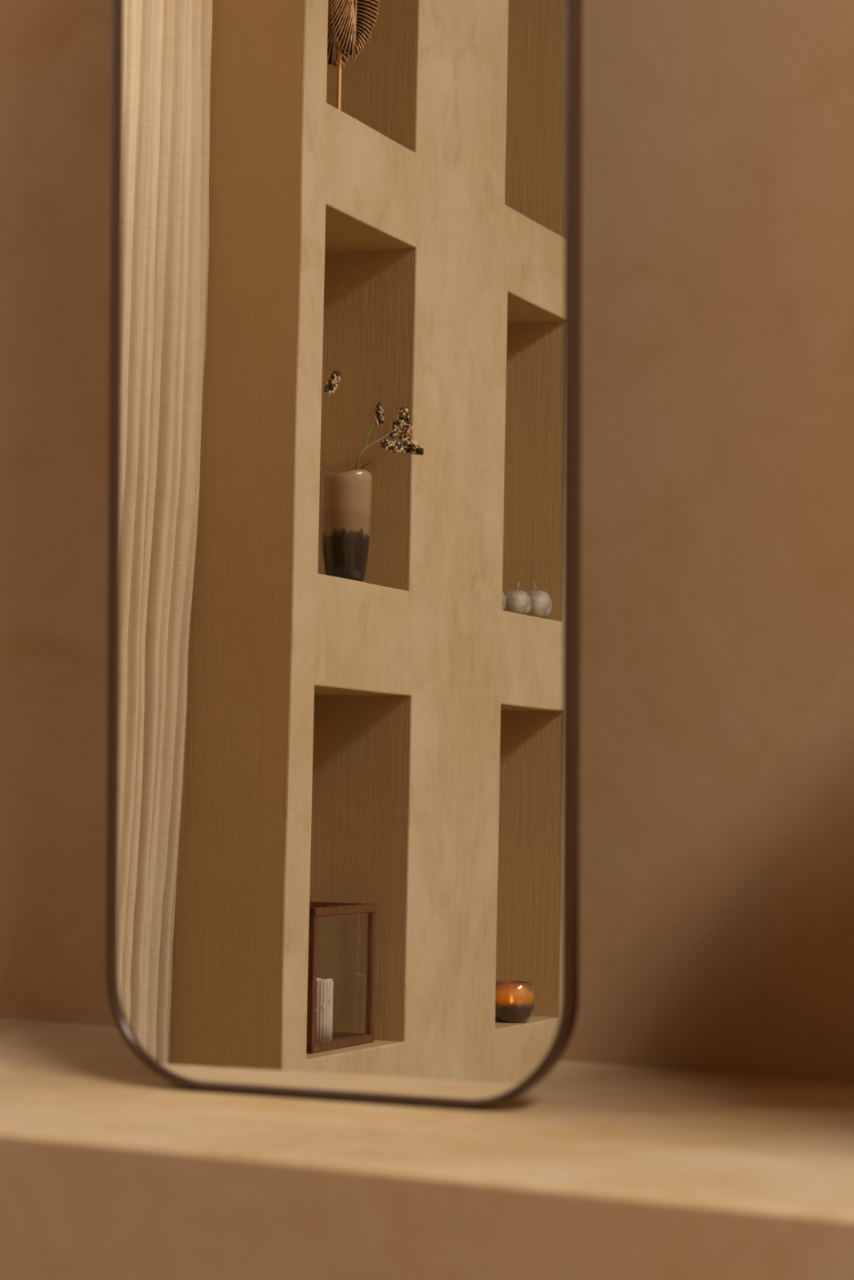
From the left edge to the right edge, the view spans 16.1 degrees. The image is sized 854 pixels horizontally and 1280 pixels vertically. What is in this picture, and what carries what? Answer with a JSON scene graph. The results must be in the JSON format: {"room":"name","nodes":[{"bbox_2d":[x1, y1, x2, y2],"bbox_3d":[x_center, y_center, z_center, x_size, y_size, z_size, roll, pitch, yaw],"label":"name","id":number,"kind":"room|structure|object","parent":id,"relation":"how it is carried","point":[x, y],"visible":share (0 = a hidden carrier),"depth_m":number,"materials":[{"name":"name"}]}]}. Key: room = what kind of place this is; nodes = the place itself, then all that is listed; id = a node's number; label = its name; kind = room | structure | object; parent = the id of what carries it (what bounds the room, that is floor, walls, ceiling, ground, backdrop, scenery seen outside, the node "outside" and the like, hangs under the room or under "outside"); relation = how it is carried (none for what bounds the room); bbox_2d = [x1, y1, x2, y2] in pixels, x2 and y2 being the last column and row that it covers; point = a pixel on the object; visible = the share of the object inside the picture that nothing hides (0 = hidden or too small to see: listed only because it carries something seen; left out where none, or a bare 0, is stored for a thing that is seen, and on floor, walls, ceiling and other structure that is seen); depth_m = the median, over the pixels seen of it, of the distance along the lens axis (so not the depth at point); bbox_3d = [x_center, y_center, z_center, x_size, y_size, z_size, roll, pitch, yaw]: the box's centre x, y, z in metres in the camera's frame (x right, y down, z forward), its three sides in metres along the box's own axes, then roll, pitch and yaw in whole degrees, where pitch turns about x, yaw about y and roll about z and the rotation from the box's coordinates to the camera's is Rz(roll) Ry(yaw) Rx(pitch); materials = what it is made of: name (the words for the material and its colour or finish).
{"room":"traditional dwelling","nodes":[
{"label":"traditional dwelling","id":0,"kind":"room"},
{"bbox_2d":[0,0,853,1083],"bbox_3d":[1.893,-1.756,2.291,8.170,5.400,0.200,0,1,31],"label":"wall","id":1,"kind":"structure","parent":0,"point":[717,688],"depth_m":3.18,"materials":[{"name":"paint"}]},
{"bbox_3d":[0.325,1.040,-0.371,8.170,0.100,6.463,0,1,31],"label":"floor","id":2,"kind":"structure","parent":0,"visible":0},
{"bbox_2d":[0,1018,853,1279],"bbox_3d":[1.691,0.699,1.980,7.720,0.502,0.615,0,1,31],"label":"ledge","id":3,"kind":"object","parent":2,"relation":"on","point":[111,1168],"visible":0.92,"depth_m":2.75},
{"bbox_2d":[106,0,582,1108],"bbox_3d":[-0.048,-0.363,3.116,0.520,1.636,0.273,0,1,26],"label":"mirror","id":4,"kind":"object","parent":3,"relation":"on","point":[342,855],"visible":1,"depth_m":3.01,"materials":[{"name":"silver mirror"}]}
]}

